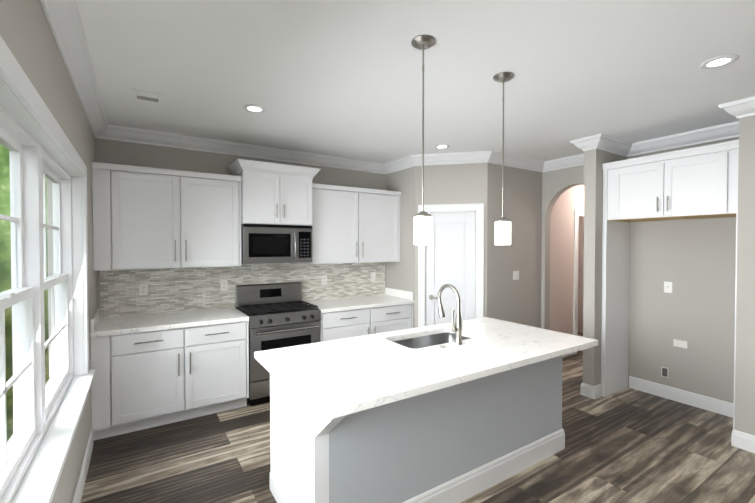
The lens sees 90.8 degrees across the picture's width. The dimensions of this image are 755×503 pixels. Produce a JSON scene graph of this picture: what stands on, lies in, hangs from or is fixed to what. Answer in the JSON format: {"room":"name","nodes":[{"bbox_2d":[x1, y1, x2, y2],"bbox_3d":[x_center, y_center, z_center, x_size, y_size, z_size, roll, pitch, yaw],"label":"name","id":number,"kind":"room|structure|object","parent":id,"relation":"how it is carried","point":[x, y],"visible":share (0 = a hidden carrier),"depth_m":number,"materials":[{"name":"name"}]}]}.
{"room":"kitchen","nodes":[
{"label":"kitchen","id":0,"kind":"room"},
{"bbox_2d":[0,0,96,502],"bbox_3d":[-0.960,0.229,0.709,0.190,2.730,6.800,-1,1,-33],"label":"wall","id":1,"kind":"structure","parent":0,"point":[27,35],"depth_m":1.97,"materials":[{"name":"grey paint"}]},
{"bbox_2d":[0,36,94,502],"bbox_3d":[-1.341,0.205,1.385,0.210,1.603,3.106,-1,1,-33],"label":"kitchen window","id":2,"kind":"structure","parent":1,"relation":"in","point":[33,164],"depth_m":1.72,"materials":[{"name":"white wood"}]},
{"bbox_2d":[40,0,111,139],"bbox_3d":[-0.824,-1.076,0.747,0.102,0.118,6.550,-1,1,-33],"label":"crown molding","id":3,"kind":"structure","parent":1,"relation":"attached to","point":[64,20],"depth_m":2.09,"materials":[{"name":"white wood"}]},
{"bbox_2d":[72,430,93,502],"bbox_3d":[-0.690,1.532,0.496,0.014,0.132,5.915,-1,1,-33],"label":"baseboard","id":4,"kind":"structure","parent":1,"relation":"attached to","point":[78,494],"depth_m":2.50,"materials":[{"name":"white wood"}]},
{"bbox_2d":[95,138,385,308],"bbox_3d":[-1.245,0.171,4.476,3.400,2.730,0.150,-1,1,-33],"label":"wall","id":5,"kind":"structure","parent":0,"point":[128,153],"depth_m":3.91,"materials":[{"name":"grey paint"}]},
{"bbox_2d":[92,162,241,270],"bbox_3d":[-2.013,-0.308,3.660,1.230,0.932,0.378,-1,1,-33],"label":"upper cabinet","id":6,"kind":"object","parent":5,"relation":"attached to","point":[150,218],"visible":1,"depth_m":3.49,"materials":[{"name":"white wood"}]},
{"bbox_2d":[100,262,384,318],"bbox_3d":[-1.254,0.372,4.380,3.230,0.500,0.008,-1,1,-33],"label":"tile backsplash","id":7,"kind":"structure","parent":5,"relation":"attached to","point":[172,290],"depth_m":4.04,"materials":[{"name":"tile"}]},
{"bbox_2d":[139,284,147,295],"bbox_3d":[-2.317,0.378,3.687,0.072,0.115,0.008,-1,1,-33],"label":"outlet","id":8,"kind":"object","parent":7,"relation":"attached to","point":[143,289],"visible":1,"depth_m":3.68,"materials":[{"name":"white plastic"}]},
{"bbox_2d":[221,280,227,290],"bbox_3d":[-1.686,0.371,4.092,0.072,0.115,0.008,-1,1,-33],"label":"outlet","id":9,"kind":"object","parent":7,"relation":"attached to","point":[224,285],"visible":1,"depth_m":4.09,"materials":[{"name":"white plastic"}]},
{"bbox_2d":[322,275,326,284],"bbox_3d":[-0.676,0.361,4.740,0.072,0.115,0.008,-1,1,-33],"label":"outlet","id":10,"kind":"object","parent":7,"relation":"attached to","point":[324,279],"visible":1,"depth_m":4.74,"materials":[{"name":"white plastic"}]},
{"bbox_2d":[371,273,374,281],"bbox_3d":[-0.061,0.355,5.134,0.072,0.115,0.008,-1,1,-33],"label":"outlet","id":11,"kind":"object","parent":7,"relation":"attached to","point":[372,276],"visible":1,"depth_m":5.13,"materials":[{"name":"white plastic"}]},
{"bbox_2d":[112,125,387,173],"bbox_3d":[-1.177,-1.133,4.350,3.160,0.118,0.102,-1,1,-33],"label":"crown molding","id":12,"kind":"structure","parent":5,"relation":"attached to","point":[119,133],"depth_m":4.09,"materials":[{"name":"white wood"}]},
{"bbox_2d":[228,159,320,225],"bbox_3d":[-1.143,-0.612,4.147,0.897,0.636,0.490,-1,1,-33],"label":"upper cabinet","id":13,"kind":"object","parent":5,"relation":"attached to","point":[275,194],"visible":0.96,"depth_m":3.97,"materials":[{"name":"white wood"}]},
{"bbox_2d":[241,224,311,263],"bbox_3d":[-1.151,-0.085,4.169,0.750,0.410,0.458,-1,1,-33],"label":"over-the-range microwave","id":14,"kind":"object","parent":13,"relation":"attached to","point":[263,243],"visible":0.98,"depth_m":4.00,"materials":[{"name":"silver metal"}]},
{"bbox_2d":[300,183,400,263],"bbox_3d":[-0.323,-0.324,4.767,1.278,0.930,0.340,-1,1,-33],"label":"upper cabinet","id":15,"kind":"object","parent":5,"relation":"attached to","point":[355,225],"depth_m":4.59,"materials":[{"name":"white wood"}]},
{"bbox_2d":[76,0,754,163],"bbox_3d":[2.154,-1.217,2.685,7.590,0.100,6.800,-1,1,-33],"label":"ceiling","id":16,"kind":"structure","parent":0,"point":[339,78],"depth_m":2.39,"materials":[{"name":"white paint"}]},
{"bbox_2d":[132,89,163,103],"bbox_3d":[-1.726,-1.162,2.798,0.200,0.011,0.200,-1,1,-33],"label":"ceiling vent","id":17,"kind":"object","parent":16,"relation":"in","point":[147,96],"visible":0.98,"depth_m":2.78,"materials":[{"name":"white metal"}]},
{"bbox_2d":[243,104,265,112],"bbox_3d":[-1.006,-1.167,3.046,0.176,0.009,0.176,-1,1,-33],"label":"recessed light","id":18,"kind":"object","parent":16,"relation":"in","point":[253,108],"visible":1,"depth_m":3.04,"materials":[{"name":"white"}]},
{"bbox_2d":[411,35,434,244],"bbox_3d":[0.252,-0.597,2.057,0.132,1.119,0.132,-1,1,-33],"label":"pendant light","id":19,"kind":"object","parent":16,"relation":"hanging from","point":[422,227],"visible":0.98,"depth_m":2.03,"materials":[{"name":"white glass"}]},
{"bbox_2d":[435,144,449,148],"bbox_3d":[0.731,-1.185,4.208,0.176,0.009,0.176,-1,1,-33],"label":"recessed light","id":20,"kind":"object","parent":16,"relation":"in","point":[441,146],"visible":0.98,"depth_m":4.20,"materials":[{"name":"white"}]},
{"bbox_2d":[493,72,513,244],"bbox_3d":[0.837,-0.603,2.479,0.132,1.119,0.132,-1,1,-33],"label":"pendant light","id":21,"kind":"object","parent":16,"relation":"hanging from","point":[502,230],"visible":1,"depth_m":2.45,"materials":[{"name":"white glass"}]},
{"bbox_2d":[700,54,738,68],"bbox_3d":[2.081,-1.155,2.271,0.176,0.009,0.176,-1,1,-33],"label":"recessed light","id":22,"kind":"object","parent":16,"relation":"in","point":[718,61],"visible":1,"depth_m":2.26,"materials":[{"name":"white"}]},
{"bbox_2d":[81,332,754,502],"bbox_3d":[2.154,1.613,2.729,7.590,0.100,6.800,-1,1,-33],"label":"floor","id":23,"kind":"structure","parent":0,"point":[628,445],"depth_m":2.78,"materials":[{"name":"brown wood"}]},
{"bbox_2d":[91,321,248,440],"bbox_3d":[-1.938,1.112,3.565,1.230,0.875,0.658,-1,1,-33],"label":"base cabinet","id":24,"kind":"object","parent":23,"relation":"on","point":[145,380],"visible":0.88,"depth_m":3.28,"materials":[{"name":"white wood"}]},
{"bbox_2d":[90,307,248,336],"bbox_3d":[-1.940,0.605,3.561,1.230,0.140,0.648,-1,1,-33],"label":"countertop","id":25,"kind":"structure","parent":24,"relation":"on","point":[99,327],"depth_m":3.42,"materials":[{"name":"white stone"}]},
{"bbox_2d":[236,282,320,405],"bbox_3d":[-1.084,0.959,4.080,0.750,1.165,0.685,-1,1,-33],"label":"gas range","id":26,"kind":"object","parent":23,"relation":"on","point":[281,315],"visible":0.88,"depth_m":3.89,"materials":[{"name":"silver metal"}]},
{"bbox_2d":[319,303,412,341],"bbox_3d":[-0.248,1.095,4.671,1.278,0.876,0.620,-1,1,-33],"label":"base cabinet","id":27,"kind":"object","parent":23,"relation":"on","point":[349,323],"visible":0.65,"depth_m":4.35,"materials":[{"name":"white wood"}]},
{"bbox_2d":[305,287,414,312],"bbox_3d":[-0.240,0.588,4.652,1.278,0.140,0.648,-1,1,-33],"label":"countertop","id":28,"kind":"structure","parent":27,"relation":"on","point":[391,297],"depth_m":4.61,"materials":[{"name":"white stone"}]},
{"bbox_2d":[270,356,564,502],"bbox_3d":[0.426,1.127,2.623,2.116,0.875,0.980,-1,1,-33],"label":"kitchen island","id":29,"kind":"object","parent":23,"relation":"on","point":[460,442],"visible":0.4,"depth_m":2.24,"materials":[{"name":"grey paint"}]},
{"bbox_2d":[254,317,597,421],"bbox_3d":[0.408,0.670,2.574,2.200,0.040,1.050,-1,1,-33],"label":"island countertop","id":30,"kind":"structure","parent":29,"relation":"on","point":[326,380],"depth_m":2.24,"materials":[{"name":"white stone"}]},
{"bbox_2d":[392,332,470,348],"bbox_3d":[0.420,0.787,2.816,0.720,0.199,0.420,-1,1,-33],"label":"sink basin","id":31,"kind":"object","parent":30,"relation":"in","point":[428,340],"visible":0.08,"depth_m":3.03,"materials":[{"name":"silver metal"}]},
{"bbox_2d":[438,284,461,344],"bbox_3d":[0.504,0.442,2.683,0.091,0.412,0.239,-1,1,-33],"label":"kitchen faucet","id":32,"kind":"object","parent":30,"relation":"on","point":[457,327],"visible":1,"depth_m":2.60,"materials":[{"name":"silver metal"}]},
{"bbox_2d":[601,140,738,428],"bbox_3d":[2.886,0.314,3.633,0.556,2.470,1.091,-1,1,-33],"label":"cabinet surround","id":33,"kind":"object","parent":23,"relation":"on","point":[700,182],"visible":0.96,"depth_m":3.65,"materials":[{"name":"white wood"}]},
{"bbox_2d":[386,163,541,327],"bbox_3d":[1.242,0.159,5.229,1.840,2.730,1.270,-1,1,-33],"label":"wall","id":34,"kind":"structure","parent":0,"point":[507,297],"depth_m":4.76,"materials":[{"name":"grey paint"}]},
{"bbox_2d":[384,154,419,173],"bbox_3d":[0.304,-1.141,4.873,0.102,0.118,0.562,-1,1,-33],"label":"crown molding","id":35,"kind":"structure","parent":34,"relation":"attached to","point":[409,161],"depth_m":4.83,"materials":[{"name":"white wood"}]},
{"bbox_2d":[426,212,474,325],"bbox_3d":[0.912,0.516,4.667,0.449,2.009,0.449,-1,1,-33],"label":"pantry door","id":36,"kind":"structure","parent":34,"relation":"in","point":[450,254],"depth_m":4.64,"materials":[{"name":"white wood"}]},
{"bbox_2d":[418,203,483,326],"bbox_3d":[0.915,0.473,4.677,0.798,2.119,0.147,0,1,12],"label":"door frame","id":37,"kind":"structure","parent":34,"relation":"attached to","point":[477,209],"depth_m":4.57,"materials":[{"name":"white wood"}]},
{"bbox_2d":[513,271,518,279],"bbox_3d":[1.800,0.310,4.825,0.115,0.115,0.012,-1,1,-33],"label":"light switch","id":38,"kind":"object","parent":34,"relation":"attached to","point":[515,275],"visible":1,"depth_m":4.82,"materials":[{"name":"white plastic"}]},
{"bbox_2d":[550,184,583,334],"bbox_3d":[3.225,0.150,5.758,2.070,2.730,0.120,-1,1,-33],"label":"wall","id":39,"kind":"structure","parent":0,"point":[569,201],"depth_m":5.34,"materials":[{"name":"beige paint"}]},
{"bbox_2d":[562,352,573,357],"bbox_3d":[2.638,1.456,5.322,0.588,0.132,0.014,-1,1,-33],"label":"baseboard","id":40,"kind":"structure","parent":39,"relation":"attached to","point":[570,354],"depth_m":5.39,"materials":[{"name":"white"}]},
{"bbox_2d":[573,210,583,354],"bbox_3d":[3.243,0.450,5.763,0.920,2.130,0.138,-1,1,-33],"label":"door frame","id":41,"kind":"structure","parent":39,"relation":"attached to","point":[577,213],"depth_m":5.48,"materials":[{"name":"white wood"}]},
{"bbox_2d":[583,149,626,385],"bbox_3d":[2.516,0.176,4.114,0.660,2.730,0.118,-1,1,-33],"label":"wall","id":42,"kind":"structure","parent":0,"point":[595,159],"depth_m":3.93,"materials":[{"name":"grey paint"}]},
{"bbox_2d":[570,138,584,159],"bbox_3d":[2.375,-1.129,4.117,0.652,0.118,0.130,-1,1,-33],"label":"crown molding","id":43,"kind":"structure","parent":42,"relation":"attached to","point":[579,143],"depth_m":3.96,"materials":[{"name":"white wood"}]},
{"bbox_2d":[580,382,601,396],"bbox_3d":[2.482,1.474,4.175,0.674,0.132,0.042,-1,1,-33],"label":"baseboard","id":44,"kind":"structure","parent":42,"relation":"attached to","point":[586,389],"depth_m":3.95,"materials":[{"name":"white wood"}]},
{"bbox_2d":[584,133,631,155],"bbox_3d":[2.478,-1.127,3.957,0.652,0.118,0.132,-1,1,-33],"label":"crown molding","id":45,"kind":"structure","parent":42,"relation":"attached to","point":[603,142],"depth_m":3.91,"materials":[{"name":"white wood"}]},
{"bbox_2d":[541,137,738,402],"bbox_3d":[3.762,0.195,2.895,0.120,2.730,5.380,-1,1,-33],"label":"wall","id":46,"kind":"structure","parent":0,"point":[693,261],"depth_m":3.83,"materials":[{"name":"grey paint"}]},
{"bbox_2d":[544,156,584,171],"bbox_3d":[2.500,-1.137,4.636,0.102,0.118,0.812,-1,1,-33],"label":"crown molding","id":47,"kind":"structure","parent":46,"relation":"attached to","point":[570,161],"depth_m":4.79,"materials":[{"name":"white wood"}]},
{"bbox_2d":[661,367,667,377],"bbox_3d":[3.033,1.274,3.929,0.006,0.100,0.060,-1,1,-33],"label":"outlet","id":48,"kind":"object","parent":46,"relation":"attached to","point":[664,371],"visible":1,"depth_m":3.93,"materials":[{"name":"white plastic"}]},
{"bbox_2d":[664,282,671,292],"bbox_3d":[3.043,0.374,3.898,0.008,0.115,0.072,-1,1,-33],"label":"outlet","id":49,"kind":"object","parent":46,"relation":"attached to","point":[667,287],"visible":1,"depth_m":3.89,"materials":[{"name":"white plastic"}]},
{"bbox_2d":[673,339,686,348],"bbox_3d":[3.103,0.946,3.815,0.006,0.072,0.115,-1,1,-33],"label":"outlet","id":50,"kind":"object","parent":46,"relation":"attached to","point":[680,343],"visible":1,"depth_m":3.81,"materials":[{"name":"white plastic"}]},
{"bbox_2d":[629,376,732,417],"bbox_3d":[3.115,1.480,3.798,0.014,0.132,0.985,-1,1,-33],"label":"baseboard","id":51,"kind":"structure","parent":46,"relation":"attached to","point":[711,404],"depth_m":3.79,"materials":[{"name":"white wood"}]},
{"bbox_2d":[625,125,738,156],"bbox_3d":[3.078,-1.123,3.734,0.102,0.118,1.095,-1,1,-33],"label":"crown molding","id":52,"kind":"structure","parent":46,"relation":"attached to","point":[715,133],"depth_m":3.74,"materials":[{"name":"white wood"}]},
{"bbox_2d":[734,115,754,435],"bbox_3d":[3.171,0.192,3.093,0.660,2.730,0.118,-1,1,-33],"label":"wall","id":53,"kind":"structure","parent":0,"point":[745,370],"depth_m":2.92,"materials":[{"name":"grey paint"}]},
{"bbox_2d":[718,99,748,135],"bbox_3d":[3.027,-1.113,3.102,0.652,0.118,0.117,-1,1,-33],"label":"crown molding","id":54,"kind":"structure","parent":53,"relation":"attached to","point":[738,109],"depth_m":2.93,"materials":[{"name":"white wood"}]},
{"bbox_2d":[748,96,754,115],"bbox_3d":[3.138,-1.111,2.929,0.652,0.118,0.115,-1,1,-33],"label":"crown molding","id":55,"kind":"structure","parent":53,"relation":"attached to","point":[751,100],"depth_m":2.84,"materials":[{"name":"white wood"}]},
{"bbox_2d":[752,435,754,452],"bbox_3d":[3.192,1.492,3.049,0.654,0.132,0.014,-1,1,-33],"label":"baseboard","id":56,"kind":"structure","parent":53,"relation":"attached to","point":[753,437],"depth_m":2.88,"materials":[{"name":"white wood"}]},
{"label":"outside","id":57,"kind":"structure","parent":0,"visible":0},
{"bbox_2d":[0,144,48,441],"bbox_3d":[-2.998,-1.358,-0.742,4.840,8.050,18.000,-1,1,-33],"label":"trees","id":58,"kind":"object","parent":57,"point":[5,245],"depth_m":6.53,"materials":[{"name":"green plant"}]}
]}

